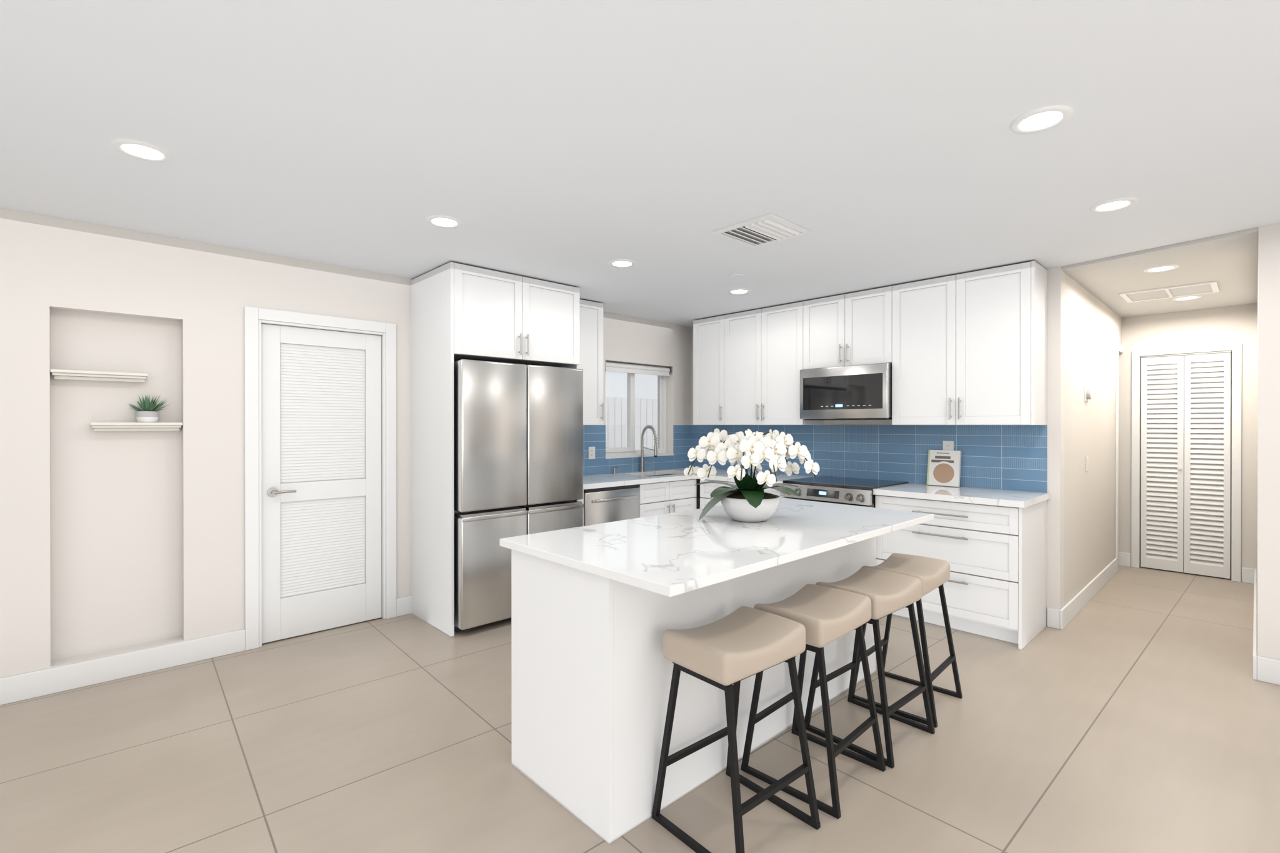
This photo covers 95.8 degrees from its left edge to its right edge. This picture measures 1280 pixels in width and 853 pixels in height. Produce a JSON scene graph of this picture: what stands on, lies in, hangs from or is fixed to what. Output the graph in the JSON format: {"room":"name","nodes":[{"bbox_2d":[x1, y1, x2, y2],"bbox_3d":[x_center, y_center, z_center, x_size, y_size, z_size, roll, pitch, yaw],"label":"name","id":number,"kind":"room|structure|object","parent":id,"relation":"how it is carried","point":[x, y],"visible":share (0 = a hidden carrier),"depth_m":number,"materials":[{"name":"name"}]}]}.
{"room":"kitchen","nodes":[
{"label":"kitchen","id":0,"kind":"room"},
{"bbox_2d":[0,208,689,678],"bbox_3d":[-2.196,0.069,3.891,7.620,2.600,0.200,0,0,-43],"label":"wall","id":1,"kind":"structure","parent":0,"point":[116,542],"depth_m":3.26,"materials":[{"name":"paint"}]},
{"bbox_2d":[50,368,183,431],"bbox_3d":[-2.869,-0.136,3.191,0.537,0.322,0.097,0,0,-43],"label":"shelves","id":2,"kind":"object","parent":1,"relation":"attached to","point":[64,374],"visible":1,"depth_m":3.16,"materials":[{"name":"white wood"}]},
{"bbox_2d":[126,395,168,422],"bbox_3d":[-2.776,-0.108,3.266,0.199,0.168,0.177,0,0,-43],"label":"succulent pot","id":3,"kind":"object","parent":2,"relation":"on","point":[149,413],"visible":1,"depth_m":3.25,"materials":[{"name":"white ceramic"}]},
{"bbox_2d":[0,629,244,705],"bbox_3d":[-3.647,1.309,2.383,3.375,0.130,0.018,0,0,-43],"label":"baseboard","id":4,"kind":"structure","parent":1,"relation":"attached to","point":[37,683],"depth_m":3.13,"materials":[{"name":"white wood"}]},
{"bbox_2d":[244,306,396,650],"bbox_3d":[-2.126,0.317,3.889,0.908,2.105,0.136,0,0,-43],"label":"door frame","id":5,"kind":"structure","parent":1,"relation":"attached to","point":[255,318],"depth_m":3.63,"materials":[{"name":"white wood"}]},
{"bbox_2d":[261,323,381,643],"bbox_3d":[-2.099,0.358,3.861,0.728,2.007,0.100,0,0,-43],"label":"door","id":6,"kind":"structure","parent":1,"relation":"in","point":[321,465],"depth_m":3.85,"materials":[{"name":"white wood"}]},
{"bbox_2d":[578,299,603,424],"bbox_3d":[-0.605,-0.543,4.986,0.499,1.060,0.374,0,0,-43],"label":"upper cabinet","id":7,"kind":"object","parent":1,"relation":"attached to","point":[590,365],"visible":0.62,"depth_m":4.97,"materials":[{"name":"white wood"}]},
{"bbox_2d":[583,425,691,475],"bbox_3d":[-0.173,0.217,5.639,2.019,0.464,0.016,0,0,-43],"label":"backsplash","id":8,"kind":"structure","parent":1,"relation":"attached to","point":[595,461],"depth_m":5.66,"materials":[{"name":"blue tile"}]},
{"bbox_2d":[605,360,673,458],"bbox_3d":[-0.040,-0.164,5.876,0.938,0.941,0.172,0,0,-43],"label":"window","id":9,"kind":"structure","parent":1,"relation":"in","point":[631,370],"depth_m":5.88,"materials":[{"name":"white"}]},
{"bbox_2d":[0,565,1279,852],"bbox_3d":[1.420,1.404,2.144,10.500,0.060,7.700,0,0,-43],"label":"floor","id":10,"kind":"structure","parent":0,"point":[1127,709],"depth_m":2.42,"materials":[{"name":"tile"}]},
{"bbox_2d":[410,261,579,636],"bbox_3d":[-1.060,0.148,4.342,1.047,2.440,0.694,0,0,-43],"label":"tall cabinet","id":11,"kind":"object","parent":10,"relation":"on","point":[459,311],"visible":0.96,"depth_m":4.00,"materials":[{"name":"white wood"}]},
{"bbox_2d":[453,359,583,632],"bbox_3d":[-1.031,0.466,4.324,0.990,1.805,0.722,0,0,-43],"label":"refrigerator","id":12,"kind":"object","parent":10,"relation":"on","point":[518,449],"visible":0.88,"depth_m":3.94,"materials":[{"name":"silver metal"}]},
{"bbox_2d":[583,484,639,526],"bbox_3d":[-0.409,0.931,4.956,0.596,0.872,0.655,0,0,-43],"label":"dishwasher","id":13,"kind":"object","parent":10,"relation":"on","point":[604,505],"visible":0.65,"depth_m":4.72,"materials":[{"name":"grey metal"}]},
{"bbox_2d":[640,496,696,517],"bbox_3d":[0.055,1.045,5.441,0.736,0.640,0.620,0,0,-43],"label":"base cabinet","id":14,"kind":"object","parent":10,"relation":"on","point":[664,497],"depth_m":5.15,"materials":[{"name":"white wood"}]},
{"bbox_2d":[583,425,727,498],"bbox_3d":[0.045,0.342,5.413,2.028,0.714,0.644,0,0,-43],"label":"countertop","id":15,"kind":"structure","parent":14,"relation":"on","point":[614,479],"depth_m":5.28,"materials":[{"name":"stone"}]},
{"bbox_2d":[511,537,876,844],"bbox_3d":[0.392,0.930,2.800,1.950,0.885,0.636,0,0,-43],"label":"kitchen island","id":16,"kind":"object","parent":10,"relation":"on","point":[598,610],"depth_m":2.12,"materials":[{"name":"white wood"}]},
{"bbox_2d":[499,497,933,597],"bbox_3d":[0.480,0.472,2.691,1.986,0.030,0.966,0,0,-43],"label":"island countertop","id":17,"kind":"structure","parent":16,"relation":"on","point":[674,554],"depth_m":2.31,"materials":[{"name":"white stone"}]},
{"bbox_2d":[683,428,819,522],"bbox_3d":[0.533,0.233,2.823,0.530,0.448,0.553,0,0,-43],"label":"potted orchid","id":18,"kind":"object","parent":17,"relation":"on","point":[748,499],"visible":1,"depth_m":2.74,"materials":[{"name":"white plant"}]},
{"bbox_2d":[700,479,732,508],"bbox_3d":[0.967,0.928,5.461,0.620,0.874,0.519,0,0,-43],"label":"base cabinet","id":19,"kind":"object","parent":10,"relation":"on","point":[705,489],"depth_m":5.37,"materials":[{"name":"white wood"}]},
{"bbox_2d":[696,471,1049,508],"bbox_3d":[1.670,0.472,4.692,0.644,0.040,2.630,0,0,-43],"label":"countertop","id":20,"kind":"structure","parent":19,"relation":"on","point":[1012,498],"depth_m":3.96,"materials":[{"name":"stone"}]},
{"bbox_2d":[926,450,961,486],"bbox_3d":[2.314,0.317,4.402,0.068,0.272,0.225,0,0,-43],"label":"cookbook","id":21,"kind":"object","parent":20,"relation":"on","point":[944,468],"visible":1,"depth_m":4.39,"materials":[{"name":"white paper"}]},
{"bbox_2d":[651,606,820,852],"bbox_3d":[0.330,1.033,2.005,0.430,0.687,0.412,0,0,-40],"label":"stool","id":22,"kind":"object","parent":10,"relation":"on","point":[734,648],"visible":1,"depth_m":1.95,"materials":[{"name":"beige leather"}]},
{"bbox_2d":[732,481,783,498],"bbox_3d":[1.241,0.929,5.169,0.620,0.874,0.519,0,0,-43],"label":"base cabinet","id":23,"kind":"object","parent":10,"relation":"on","point":[772,491],"depth_m":4.86,"materials":[{"name":"white wood"}]},
{"bbox_2d":[740,583,885,819],"bbox_3d":[0.693,1.032,2.312,0.439,0.687,0.425,0,0,-43],"label":"stool","id":24,"kind":"object","parent":10,"relation":"on","point":[824,615],"visible":0.88,"depth_m":2.28,"materials":[{"name":"beige leather"}]},
{"bbox_2d":[780,475,908,508],"bbox_3d":[1.633,0.905,4.659,0.724,0.925,0.748,0,0,-43],"label":"range oven","id":25,"kind":"object","parent":10,"relation":"on","point":[857,492],"visible":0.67,"depth_m":4.46,"materials":[{"name":"grey metal"}]},
{"bbox_2d":[804,567,934,768],"bbox_3d":[1.032,1.031,2.608,0.439,0.687,0.425,0,0,-43],"label":"stool","id":26,"kind":"object","parent":10,"relation":"on","point":[887,593],"visible":0.69,"depth_m":2.59,"materials":[{"name":"beige leather"}]},
{"bbox_2d":[853,553,962,728],"bbox_3d":[1.342,1.030,2.920,0.412,0.687,0.430,0,0,44],"label":"stool","id":27,"kind":"object","parent":10,"relation":"on","point":[931,574],"visible":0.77,"depth_m":2.91,"materials":[{"name":"beige leather"}]},
{"bbox_2d":[875,495,1046,649],"bbox_3d":[2.252,0.932,4.090,0.621,0.874,0.918,0,0,-43],"label":"base cabinet","id":28,"kind":"object","parent":10,"relation":"on","point":[995,584],"depth_m":3.76,"materials":[{"name":"white wood"}]},
{"bbox_2d":[0,0,1279,327],"bbox_3d":[1.301,-1.140,1.943,10.300,0.170,7.820,0,0,-43],"label":"ceiling","id":29,"kind":"structure","parent":0,"point":[870,144],"depth_m":2.15,"materials":[{"name":"paint"}]},
{"bbox_2d":[110,138,173,162],"bbox_3d":[-1.937,-1.072,2.252,0.184,0.007,0.184,0,0,-43],"label":"recessed light","id":30,"kind":"object","parent":29,"relation":"in","point":[142,150],"visible":1,"depth_m":2.24,"materials":[{"name":"white plastic"}]},
{"bbox_2d":[425,215,462,228],"bbox_3d":[-1.027,-1.074,3.037,0.184,0.007,0.184,0,0,-43],"label":"recessed light","id":31,"kind":"object","parent":29,"relation":"in","point":[443,221],"visible":0.94,"depth_m":3.03,"materials":[{"name":"white plastic"}]},
{"bbox_2d":[608,259,636,267],"bbox_3d":[-0.118,-1.076,3.821,0.184,0.007,0.184,0,0,-43],"label":"recessed light","id":32,"kind":"object","parent":29,"relation":"in","point":[621,263],"visible":1,"depth_m":3.81,"materials":[{"name":"white"}]},
{"bbox_2d":[728,274,744,278],"bbox_3d":[0.693,-1.078,4.156,0.120,0.005,0.120,0,0,-43],"label":"cover plate","id":33,"kind":"object","parent":29,"relation":"attached to","point":[735,276],"visible":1,"depth_m":4.14,"materials":[{"name":"paint"}]},
{"bbox_2d":[727,288,750,294],"bbox_3d":[0.792,-1.078,4.620,0.184,0.007,0.184,0,0,-43],"label":"recessed light","id":34,"kind":"object","parent":29,"relation":"in","point":[738,291],"visible":0.96,"depth_m":4.62,"materials":[{"name":"white plastic"}]},
{"bbox_2d":[712,213,810,248],"bbox_3d":[0.668,-1.069,3.188,0.380,0.021,0.380,0,0,-43],"label":"ceiling vent","id":35,"kind":"object","parent":29,"relation":"in","point":[770,228],"visible":0.98,"depth_m":3.16,"materials":[{"name":"white metal"}]},
{"bbox_2d":[1009,105,1073,134],"bbox_3d":[1.402,-1.071,2.025,0.184,0.007,0.184,0,0,-43],"label":"recessed light","id":36,"kind":"object","parent":29,"relation":"in","point":[1040,119],"visible":1,"depth_m":2.02,"materials":[{"name":"white plastic"}]},
{"bbox_2d":[1088,197,1137,213],"bbox_3d":[2.298,-1.073,2.810,0.184,0.007,0.184,0,0,-43],"label":"recessed light","id":37,"kind":"object","parent":29,"relation":"in","point":[1112,205],"visible":0.98,"depth_m":2.80,"materials":[{"name":"white plastic"}]},
{"bbox_2d":[1142,264,1179,272],"bbox_3d":[3.489,-1.056,3.872,0.184,0.007,0.184,0,0,-43],"label":"recessed light","id":38,"kind":"object","parent":29,"relation":"in","point":[1161,268],"visible":1,"depth_m":3.86,"materials":[{"name":"white plastic"}]},
{"bbox_2d":[1119,280,1219,303],"bbox_3d":[4.176,-1.056,4.564,0.460,0.010,0.550,0,0,-43],"label":"ceiling vent","id":39,"kind":"object","parent":29,"relation":"in","point":[1202,288],"visible":1,"depth_m":4.55,"materials":[{"name":"white metal"}]},
{"bbox_2d":[1171,295,1201,300],"bbox_3d":[4.504,-1.059,4.769,0.184,0.007,0.184,0,0,-43],"label":"recessed light","id":40,"kind":"object","parent":29,"relation":"in","point":[1184,298],"visible":0.92,"depth_m":4.76,"materials":[{"name":"white plastic"}]},
{"bbox_2d":[690,266,1067,609],"bbox_3d":[1.737,0.066,5.158,0.150,2.600,3.333,0,0,-43],"label":"wall","id":41,"kind":"structure","parent":0,"point":[1057,385],"depth_m":3.95,"materials":[{"name":"paint"}]},
{"bbox_2d":[693,316,718,424],"bbox_3d":[0.819,-0.546,5.820,0.340,1.060,0.459,0,0,-43],"label":"upper cabinet","id":42,"kind":"object","parent":41,"relation":"attached to","point":[705,330],"depth_m":5.76,"materials":[{"name":"white wood"}]},
{"bbox_2d":[718,300,823,424],"bbox_3d":[1.228,-0.544,5.383,0.340,1.060,0.972,0,0,-43],"label":"upper cabinet","id":43,"kind":"object","parent":41,"relation":"attached to","point":[762,353],"depth_m":5.24,"materials":[{"name":"white wood"}]},
{"bbox_2d":[810,288,880,368],"bbox_3d":[1.780,-0.780,4.794,0.340,0.585,0.760,0,0,-43],"label":"upper cabinet","id":44,"kind":"object","parent":41,"relation":"attached to","point":[845,329],"depth_m":4.67,"materials":[{"name":"white wood"}]},
{"bbox_2d":[800,363,891,419],"bbox_3d":[1.756,-0.269,4.771,0.406,0.428,0.748,0,0,-43],"label":"microwave","id":45,"kind":"object","parent":44,"relation":"attached to","point":[863,392],"visible":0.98,"depth_m":4.59,"materials":[{"name":"silver metal"}]},
{"bbox_2d":[691,425,1046,492],"bbox_3d":[1.676,0.218,5.145,0.016,0.464,3.248,0,0,-43],"label":"backsplash","id":46,"kind":"structure","parent":41,"relation":"attached to","point":[1013,457],"depth_m":4.60,"materials":[{"name":"blue tile"}]},
{"bbox_2d":[880,260,1047,424],"bbox_3d":[2.334,-0.541,4.203,0.341,1.060,0.976,0,0,-43],"label":"upper cabinet","id":47,"kind":"object","parent":41,"relation":"attached to","point":[970,348],"depth_m":4.01,"materials":[{"name":"white wood"}]},
{"bbox_2d":[1067,275,1124,603],"bbox_3d":[3.785,0.067,4.882,2.460,2.600,0.130,0,0,-43],"label":"wall","id":48,"kind":"structure","parent":0,"point":[1094,330],"depth_m":4.68,"materials":[{"name":"paint"}]},
{"bbox_2d":[1085,455,1088,471],"bbox_3d":[3.490,0.288,4.510,0.072,0.116,0.008,0,0,-43],"label":"light switch","id":49,"kind":"object","parent":48,"relation":"attached to","point":[1087,459],"visible":0.93,"depth_m":4.50,"materials":[{"name":"white plastic"}]},
{"bbox_2d":[1055,556,1119,629],"bbox_3d":[3.654,1.302,4.665,2.241,0.130,0.020,0,0,-43],"label":"baseboard","id":50,"kind":"structure","parent":48,"relation":"attached to","point":[1063,616],"depth_m":4.38,"materials":[{"name":"white wood"}]},
{"bbox_2d":[1085,386,1092,401],"bbox_3d":[3.483,-0.252,4.486,0.110,0.110,0.032,0,0,-43],"label":"thermostat","id":51,"kind":"object","parent":48,"relation":"attached to","point":[1088,394],"visible":1,"depth_m":4.46,"materials":[{"name":"white plastic"}]},
{"bbox_2d":[1137,304,1252,581],"bbox_3d":[5.124,0.066,5.340,0.120,2.600,0.760,0,0,-43],"label":"wall","id":52,"kind":"structure","parent":0,"point":[1232,324],"depth_m":5.17,"materials":[{"name":"paint"}]},
{"bbox_2d":[1115,343,1241,581],"bbox_3d":[4.832,0.291,5.303,0.354,2.150,0.945,0,0,-43],"label":"trim","id":53,"kind":"structure","parent":52,"relation":"attached to","point":[1236,348],"depth_m":5.40,"materials":[{"name":"white wood"}]},
{"bbox_2d":[1140,350,1231,578],"bbox_3d":[5.044,0.340,5.361,0.048,2.026,0.612,0,0,-43],"label":"bifold closet door","id":54,"kind":"structure","parent":52,"relation":"in","point":[1188,530],"depth_m":5.34,"materials":[{"name":"white painted wood"}]},
{"bbox_2d":[1252,223,1279,660],"bbox_3d":[4.553,0.074,2.053,0.290,2.600,3.225,0,0,-43],"label":"wall","id":55,"kind":"structure","parent":0,"point":[1265,313],"depth_m":3.10,"materials":[{"name":"paint"}]},
{"bbox_2d":[1245,567,1256,651],"bbox_3d":[4.339,1.304,4.096,2.729,0.130,0.048,0,0,-43],"label":"baseboard","id":56,"kind":"structure","parent":55,"relation":"attached to","point":[1250,574],"depth_m":4.31,"materials":[{"name":"white wood"}]},
{"bbox_2d":[1252,651,1279,685],"bbox_3d":[4.434,1.310,1.956,0.018,0.130,3.240,0,0,-43],"label":"baseboard","id":57,"kind":"structure","parent":55,"relation":"attached to","point":[1265,669],"depth_m":3.10,"materials":[{"name":"white wood"}]},
{"label":"outside","id":58,"kind":"structure","parent":0,"visible":0},
{"bbox_3d":[-10.596,1.535,16.786,22.000,0.200,29.500,0,0,-43],"label":"ground","id":59,"kind":"structure","parent":58,"visible":0},
{"bbox_2d":[605,396,657,449],"bbox_3d":[-1.982,0.482,8.390,11.085,1.950,0.070,0,0,-43],"label":"fence","id":60,"kind":"object","parent":59,"relation":"on","point":[610,405],"depth_m":9.98,"materials":[{"name":"white"}]}
]}

